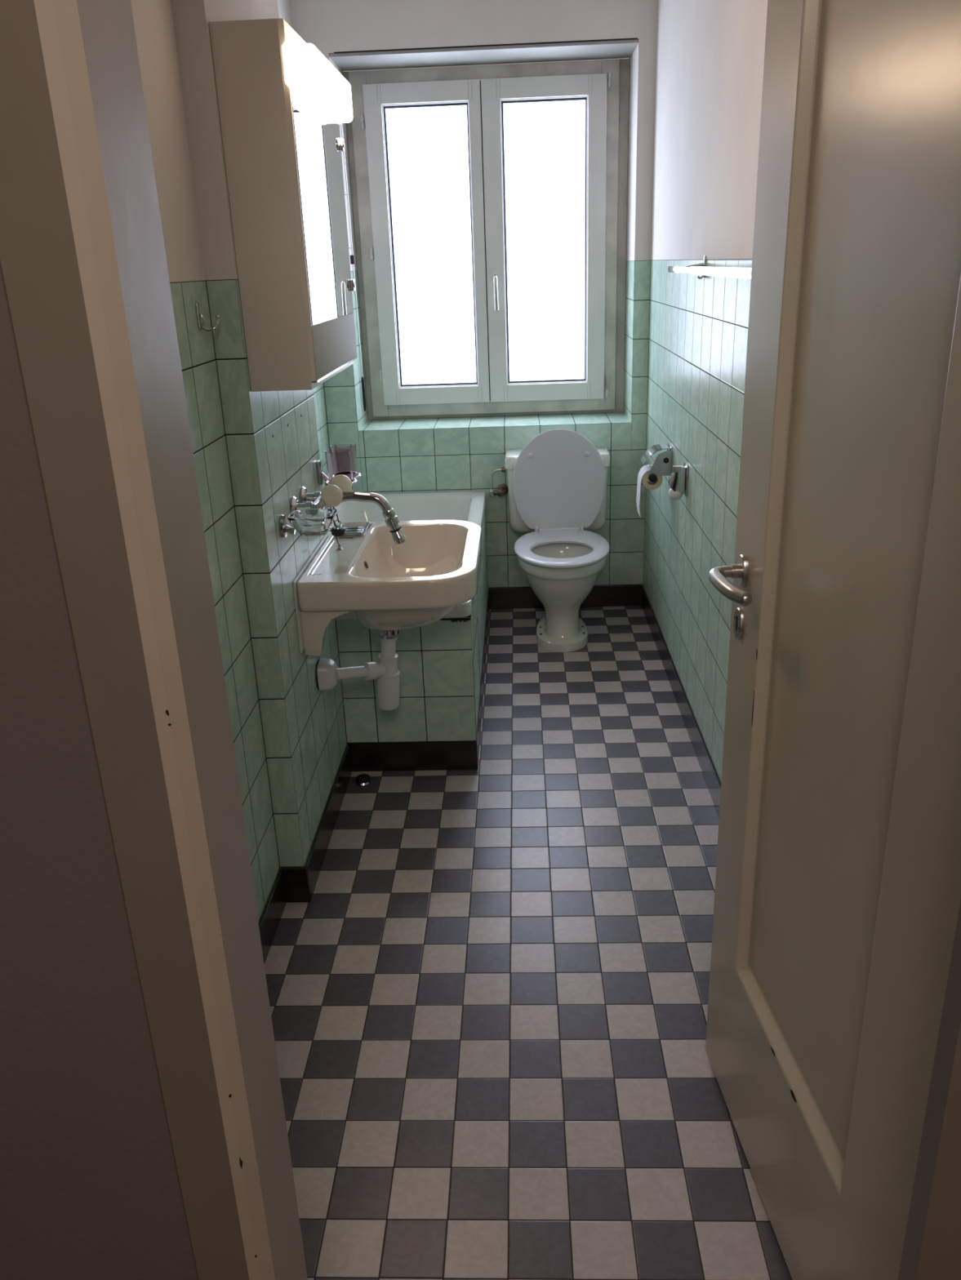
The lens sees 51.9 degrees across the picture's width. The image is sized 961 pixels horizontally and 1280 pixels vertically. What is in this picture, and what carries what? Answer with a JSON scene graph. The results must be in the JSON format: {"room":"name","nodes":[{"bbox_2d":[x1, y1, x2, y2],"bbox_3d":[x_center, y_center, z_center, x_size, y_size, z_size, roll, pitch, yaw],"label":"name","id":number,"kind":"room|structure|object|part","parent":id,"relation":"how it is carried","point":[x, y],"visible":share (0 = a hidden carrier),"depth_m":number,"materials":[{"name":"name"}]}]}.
{"room":"bathroom","nodes":[
{"label":"bathroom","id":0,"kind":"room"},
{"bbox_2d":[0,269,197,1279],"bbox_3d":[-0.017,-0.177,0.709,4.400,2.750,0.085,-1,21,2],"label":"wall","id":1,"kind":"structure","parent":0,"point":[90,1189],"depth_m":0.86,"materials":[{"name":"paint"}]},
{"bbox_2d":[0,0,960,1279],"bbox_3d":[0.127,-0.014,1.165,0.819,2.110,0.866,-1,21,2],"label":"door","id":2,"kind":"structure","parent":1,"relation":"in","point":[833,1042],"depth_m":0.99,"materials":[{"name":"beige paint"}]},
{"bbox_3d":[-0.264,0.145,0.787,0.064,2.110,0.014,-1,21,2],"label":"casing","id":3,"kind":"part","parent":2,"relation":"part of","materials":[{"name":"brown paint"}]},
{"bbox_3d":[0.378,-0.082,1.471,0.056,0.030,0.129,-3,21,-3],"label":"handle","id":4,"kind":"part","parent":2,"relation":"part of","materials":[{"name":"metal"}]},
{"bbox_3d":[0.407,-0.026,1.557,0.006,0.052,0.033,-3,21,-3],"label":"keyhole plate","id":5,"kind":"part","parent":2,"relation":"part of","materials":[{"name":"metal"}]},
{"bbox_3d":[0.448,-0.004,1.228,0.040,2.000,0.735,-3,21,-3],"label":"panel","id":6,"kind":"part","parent":2,"relation":"part of","materials":[{"name":"beige paint"}]},
{"bbox_2d":[130,0,346,923],"bbox_3d":[-0.615,-0.406,1.716,0.267,2.500,1.920,-1,21,2],"label":"wall","id":7,"kind":"structure","parent":0,"point":[171,36],"depth_m":2.06,"materials":[{"name":"green tile"}]},
{"bbox_2d":[195,301,220,331],"bbox_3d":[-0.520,-0.618,1.883,0.045,0.056,0.015,-13,23,-25],"label":"coat hook","id":8,"kind":"object","parent":7,"relation":"attached to","point":[199,315],"visible":1,"depth_m":1.88,"materials":[{"name":"silver metal"}]},
{"bbox_3d":[-0.535,-0.617,1.875,0.004,0.052,0.014,-1,21,2],"label":"plate","id":9,"kind":"part","parent":8,"relation":"part of","materials":[{"name":"silver metal"}]},
{"bbox_3d":[-0.517,-0.610,1.885,0.041,0.039,0.010,-13,23,-25],"label":"hook arm","id":10,"kind":"part","parent":8,"relation":"part of","materials":[{"name":"silver metal"}]},
{"bbox_2d":[208,17,357,391],"bbox_3d":[-0.399,-0.914,2.158,0.146,0.655,0.554,-1,21,2],"label":"upper cabinet","id":11,"kind":"object","parent":7,"relation":"attached to","point":[283,157],"visible":0.94,"depth_m":1.93,"materials":[{"name":"beige paint"}]},
{"bbox_3d":[-0.350,-0.827,1.900,0.010,0.638,0.014,-1,21,2],"label":"moulding","id":12,"kind":"part","parent":11,"relation":"part of","materials":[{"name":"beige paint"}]},
{"bbox_2d":[281,40,352,124],"bbox_3d":[-0.328,-1.140,2.036,0.056,0.090,0.490,-1,21,2],"label":"wall lamp","id":13,"kind":"object","parent":11,"relation":"attached to","point":[308,73],"visible":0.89,"depth_m":1.89,"materials":[{"name":"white glass"}]},
{"bbox_2d":[291,89,353,324],"bbox_3d":[-0.336,-0.935,2.153,0.001,0.443,0.535,-1,21,2],"label":"mirror","id":14,"kind":"object","parent":11,"relation":"attached to","point":[317,188],"depth_m":2.07,"materials":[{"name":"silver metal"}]},
{"bbox_3d":[-0.332,-0.677,2.248,0.011,0.106,0.546,-1,21,2],"label":"panel","id":15,"kind":"part","parent":11,"relation":"part of","materials":[{"name":"white wood"}]},
{"bbox_2d":[258,745,351,964],"bbox_3d":[-0.465,0.709,2.150,0.067,0.099,1.900,-1,21,2],"label":"baseboard","id":16,"kind":"structure","parent":7,"relation":"attached to","point":[291,885],"depth_m":2.43,"materials":[{"name":"black tile"}]},
{"bbox_2d":[279,514,331,537],"bbox_3d":[-0.398,-0.261,2.252,0.113,0.054,0.078,-1,21,2],"label":"holder","id":17,"kind":"object","parent":7,"relation":"attached to","point":[284,528],"visible":0.72,"depth_m":2.24,"materials":[{"name":"silver metal"}]},
{"bbox_3d":[-0.395,-0.253,2.255,0.109,0.023,0.078,-1,21,2],"label":"ring arm","id":18,"kind":"part","parent":17,"relation":"part of","materials":[{"name":"silver metal"}]},
{"bbox_2d":[287,508,337,536],"bbox_3d":[-0.381,-0.266,2.249,0.104,0.047,0.089,-1,21,2],"label":"soap dish","id":19,"kind":"object","parent":17,"relation":"in","point":[311,520],"visible":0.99,"depth_m":2.22,"materials":[{"name":"clear glass"}]},
{"bbox_2d":[316,460,361,486],"bbox_3d":[-0.385,-0.456,2.679,0.109,0.065,0.164,-1,21,2],"label":"holder","id":20,"kind":"object","parent":7,"relation":"attached to","point":[322,477],"visible":0.36,"depth_m":2.67,"materials":[{"name":"silver metal"}]},
{"bbox_3d":[-0.434,-0.454,2.675,0.011,0.064,0.028,-1,21,2],"label":"wall plate","id":21,"kind":"part","parent":20,"relation":"part of","materials":[{"name":"silver metal"}]},
{"bbox_3d":[-0.410,-0.439,2.680,0.052,0.034,0.013,-1,21,2],"label":"arm","id":22,"kind":"part","parent":20,"relation":"part of","materials":[{"name":"silver metal"}]},
{"bbox_2d":[324,448,352,488],"bbox_3d":[-0.376,-0.455,2.638,0.070,0.104,0.070,-1,21,2],"label":"tumbler","id":23,"kind":"object","parent":20,"relation":"in","point":[339,460],"visible":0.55,"depth_m":2.61,"materials":[{"name":"clear glass"}]},
{"bbox_2d":[329,443,356,477],"bbox_3d":[-0.373,-0.482,2.709,0.070,0.104,0.070,-1,21,2],"label":"tumbler","id":24,"kind":"object","parent":20,"relation":"in","point":[351,446],"visible":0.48,"depth_m":2.70,"materials":[{"name":"clear glass"}]},
{"bbox_2d":[290,474,406,544],"bbox_3d":[-0.317,-0.315,2.429,0.262,0.170,0.178,-1,21,2],"label":"mixer tap","id":25,"kind":"object","parent":7,"relation":"attached to","point":[339,491],"visible":0.85,"depth_m":2.41,"materials":[{"name":"silver metal"}]},
{"bbox_2d":[308,493,325,508],"bbox_3d":[-0.394,-0.337,2.421,0.037,0.033,0.150,-1,21,2],"label":"tap","id":26,"kind":"object","parent":25,"relation":"on","point":[316,500],"depth_m":2.39,"materials":[{"name":"silver metal"}]},
{"bbox_3d":[-0.362,-0.352,2.404,0.055,0.055,0.022,-1,21,2],"label":"knob","id":27,"kind":"part","parent":25,"relation":"part of","materials":[{"name":"beige plastic"}]},
{"bbox_3d":[-0.346,-0.384,2.450,0.055,0.055,0.022,-1,21,2],"label":"knob","id":28,"kind":"part","parent":25,"relation":"part of","materials":[{"name":"beige plastic"}]},
{"bbox_3d":[-0.309,-0.334,2.417,0.187,0.062,0.030,-1,21,2],"label":"spout","id":29,"kind":"part","parent":25,"relation":"part of","materials":[{"name":"silver metal"}]},
{"bbox_2d":[293,520,482,656],"bbox_3d":[-0.216,-0.148,2.664,0.434,0.222,0.609,-1,21,2],"label":"washbasin","id":30,"kind":"object","parent":7,"relation":"attached to","point":[418,581],"visible":0.97,"depth_m":2.48,"materials":[{"name":"white ceramic"}]},
{"bbox_2d":[329,506,346,550],"bbox_3d":[-0.383,-0.292,2.574,0.042,0.158,0.173,-1,21,2],"label":"plug","id":31,"kind":"object","parent":30,"relation":"on","point":[337,531],"visible":0.76,"depth_m":2.62,"materials":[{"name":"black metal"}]},
{"bbox_3d":[-0.377,-0.295,2.570,0.014,0.150,0.167,-4,21,-4],"label":"ball chain","id":32,"kind":"part","parent":31,"relation":"part of","materials":[{"name":"metal"}]},
{"bbox_2d":[337,522,369,537],"bbox_3d":[-0.370,-0.319,2.850,0.088,0.012,0.124,-1,21,2],"label":"soap tray","id":33,"kind":"object","parent":30,"relation":"on","point":[359,531],"visible":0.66,"depth_m":2.85,"materials":[{"name":"silver metal"}]},
{"bbox_2d":[315,630,399,710],"bbox_3d":[-0.336,0.096,2.690,0.265,0.246,0.082,-16,25,-31],"label":"trap","id":34,"kind":"object","parent":30,"relation":"attached to","point":[386,673],"visible":0.91,"depth_m":2.69,"materials":[{"name":"white plastic"}]},
{"bbox_2d":[336,661,385,680],"bbox_3d":[-0.321,0.086,2.683,0.147,0.066,0.135,-1,21,2],"label":"outlet","id":35,"kind":"object","parent":34,"relation":"attached to","point":[373,670],"depth_m":2.67,"materials":[{"name":"white plastic"}]},
{"bbox_2d":[376,653,399,710],"bbox_3d":[-0.259,0.115,2.750,0.072,0.163,0.066,-1,21,2],"label":"bottle","id":36,"kind":"object","parent":34,"relation":"on","point":[388,679],"depth_m":2.72,"materials":[{"name":"white plastic"}]},
{"bbox_2d":[277,0,328,488],"bbox_3d":[-0.691,-1.021,3.332,0.001,2.500,1.530,-1,21,2],"label":"wall","id":37,"kind":"structure","parent":0,"point":[284,11],"depth_m":4.05,"materials":[{"name":"white paint"}]},
{"bbox_2d":[288,0,657,597],"bbox_3d":[0.014,-1.367,4.168,1.350,2.500,0.325,-1,21,2],"label":"wall","id":38,"kind":"structure","parent":0,"point":[444,454],"depth_m":4.13,"materials":[{"name":"green tile"}]},
{"bbox_2d":[328,37,638,71],"bbox_3d":[0.013,-2.258,3.812,1.151,0.011,0.291,-1,21,2],"label":"trim","id":39,"kind":"structure","parent":38,"relation":"attached to","point":[615,49],"depth_m":3.77,"materials":[{"name":"grey paint"}]},
{"bbox_2d":[342,58,629,419],"bbox_3d":[0.042,-1.649,4.179,1.153,1.388,0.150,-1,21,2],"label":"window","id":40,"kind":"structure","parent":38,"relation":"in","point":[489,202],"depth_m":4.16,"materials":[{"name":"paint"}]},
{"bbox_2d":[341,124,366,411],"bbox_3d":[-0.531,-1.597,4.051,0.019,1.301,0.080,-1,21,2],"label":"rod","id":41,"kind":"object","parent":40,"relation":"attached to","point":[352,258],"visible":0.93,"depth_m":4.11,"materials":[{"name":"metal"}]},
{"bbox_3d":[-0.215,-1.650,4.189,0.470,1.263,0.048,-1,21,2],"label":"sash","id":42,"kind":"part","parent":40,"relation":"part of","materials":[{"name":"white paint"}]},
{"bbox_3d":[-0.203,-1.656,4.205,0.344,1.110,0.006,-1,21,2],"label":"pane","id":43,"kind":"part","parent":40,"relation":"part of","materials":[{"name":"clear glass"}]},
{"bbox_3d":[0.064,-1.543,4.190,0.026,0.040,0.008,-1,21,2],"label":"handle plate","id":44,"kind":"part","parent":40,"relation":"part of","materials":[{"name":"white plastic"}]},
{"bbox_3d":[0.066,-1.476,4.189,0.019,0.142,0.046,-1,21,2],"label":"handle","id":45,"kind":"part","parent":40,"relation":"part of","materials":[{"name":"metal"}]},
{"bbox_3d":[0.274,-1.660,4.168,0.501,1.263,0.048,-1,21,2],"label":"sash","id":46,"kind":"part","parent":40,"relation":"part of","materials":[{"name":"white paint"}]},
{"bbox_3d":[0.275,-1.666,4.184,0.344,1.110,0.006,-1,21,2],"label":"pane","id":47,"kind":"part","parent":40,"relation":"part of","materials":[{"name":"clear glass"}]},
{"bbox_3d":[0.559,-1.115,4.354,0.016,0.110,0.020,-1,21,2],"label":"stay arm","id":48,"kind":"part","parent":40,"relation":"part of","materials":[{"name":"metal"}]},
{"bbox_2d":[488,466,507,497],"bbox_3d":[0.076,-0.675,4.210,0.082,0.132,0.085,-1,21,2],"label":"supply valve","id":49,"kind":"object","parent":38,"relation":"attached to","point":[502,489],"visible":0.98,"depth_m":4.20,"materials":[{"name":"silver metal"}]},
{"bbox_3d":[0.084,-0.627,4.196,0.032,0.032,0.024,-1,21,2],"label":"valve handle","id":50,"kind":"part","parent":49,"relation":"part of","materials":[{"name":"gold metal"}]},
{"bbox_2d":[488,584,641,608],"bbox_3d":[0.378,-0.193,4.427,0.682,0.099,0.008,-1,21,2],"label":"baseboard","id":51,"kind":"structure","parent":38,"relation":"attached to","point":[625,595],"depth_m":4.42,"materials":[{"name":"black tile"}]},
{"bbox_2d":[264,605,791,1279],"bbox_3d":[-0.001,0.488,2.820,1.420,0.001,3.620,-1,21,2],"label":"floor","id":52,"kind":"structure","parent":0,"point":[488,997],"depth_m":2.08,"materials":[{"name":"tile"}]},
{"bbox_2d":[355,773,370,786],"bbox_3d":[-0.356,0.423,2.990,0.046,0.023,0.046,-1,21,2],"label":"stopper","id":53,"kind":"object","parent":52,"relation":"on","point":[362,780],"visible":1,"depth_m":2.98,"materials":[{"name":"silver metal"}]},
{"bbox_2d":[327,490,489,771],"bbox_3d":[-0.324,-0.117,3.670,0.665,0.545,1.529,-1,21,2],"label":"bathtub","id":54,"kind":"object","parent":52,"relation":"on","point":[435,725],"visible":0.45,"depth_m":3.00,"materials":[{"name":"green tile"}]},
{"bbox_2d":[504,428,609,652],"bbox_3d":[0.320,-0.414,3.985,0.434,0.830,0.685,-1,21,2],"label":"toilet","id":55,"kind":"object","parent":52,"relation":"on","point":[557,482],"visible":1,"depth_m":4.01,"materials":[{"name":"white ceramic"}]},
{"bbox_3d":[0.322,-0.660,4.051,0.380,0.418,0.041,-1,21,2],"label":"lid","id":56,"kind":"part","parent":55,"relation":"part of","materials":[{"name":"white plastic"}]},
{"bbox_3d":[0.322,-0.361,3.899,0.376,0.021,0.487,-1,21,2],"label":"seat","id":57,"kind":"part","parent":55,"relation":"part of","materials":[{"name":"white plastic"}]},
{"bbox_3d":[0.330,-0.179,3.997,0.356,0.382,0.484,-1,21,2],"label":"bowl","id":58,"kind":"part","parent":55,"relation":"part of","materials":[{"name":"white ceramic"}]},
{"bbox_2d":[642,0,767,783],"bbox_3d":[0.626,-0.705,2.377,0.001,2.500,3.450,-1,21,2],"label":"wall","id":59,"kind":"structure","parent":0,"point":[709,57],"depth_m":2.89,"materials":[{"name":"green tile"}]},
{"bbox_2d":[640,443,672,482],"bbox_3d":[0.626,-0.632,3.510,0.099,0.119,0.120,-1,21,2],"label":"toilet roll holder","id":60,"kind":"object","parent":59,"relation":"attached to","point":[662,464],"visible":0.94,"depth_m":3.47,"materials":[{"name":"silver metal"}]},
{"bbox_2d":[635,464,662,517],"bbox_3d":[0.607,-0.536,3.551,0.081,0.174,0.094,-1,21,2],"label":"toilet roll","id":61,"kind":"object","parent":60,"relation":"on","point":[643,473],"visible":0.75,"depth_m":3.50,"materials":[{"name":"paper"}]},
{"bbox_3d":[0.629,-0.610,3.467,0.080,0.106,0.003,-1,21,2],"label":"arm","id":62,"kind":"part","parent":60,"relation":"part of","materials":[{"name":"metal"}]},
{"bbox_3d":[0.672,-0.641,3.509,0.008,0.104,0.080,-1,21,2],"label":"wall plate","id":63,"kind":"part","parent":60,"relation":"part of","materials":[{"name":"silver metal"}]},
{"bbox_2d":[667,462,688,500],"bbox_3d":[0.636,-0.510,3.186,0.057,0.118,0.060,-1,21,2],"label":"holder","id":64,"kind":"object","parent":59,"relation":"attached to","point":[677,482],"visible":1,"depth_m":3.17,"materials":[{"name":"silver metal"}]},
{"bbox_3d":[0.661,-0.518,3.182,0.005,0.102,0.060,-1,21,2],"label":"wall plate","id":65,"kind":"part","parent":64,"relation":"part of","materials":[{"name":"silver metal"}]},
{"bbox_2d":[640,584,720,817],"bbox_3d":[0.665,0.412,2.815,0.004,0.099,3.429,-1,21,2],"label":"baseboard","id":66,"kind":"structure","parent":59,"relation":"attached to","point":[709,774],"depth_m":3.27,"materials":[{"name":"black tile"}]},
{"bbox_2d":[667,255,751,279],"bbox_3d":[0.589,-0.927,2.461,0.071,0.063,1.242,-1,21,2],"label":"towel rail","id":67,"kind":"object","parent":59,"relation":"attached to","point":[701,268],"visible":0.53,"depth_m":2.36,"materials":[{"name":"silver metal"}]}
]}

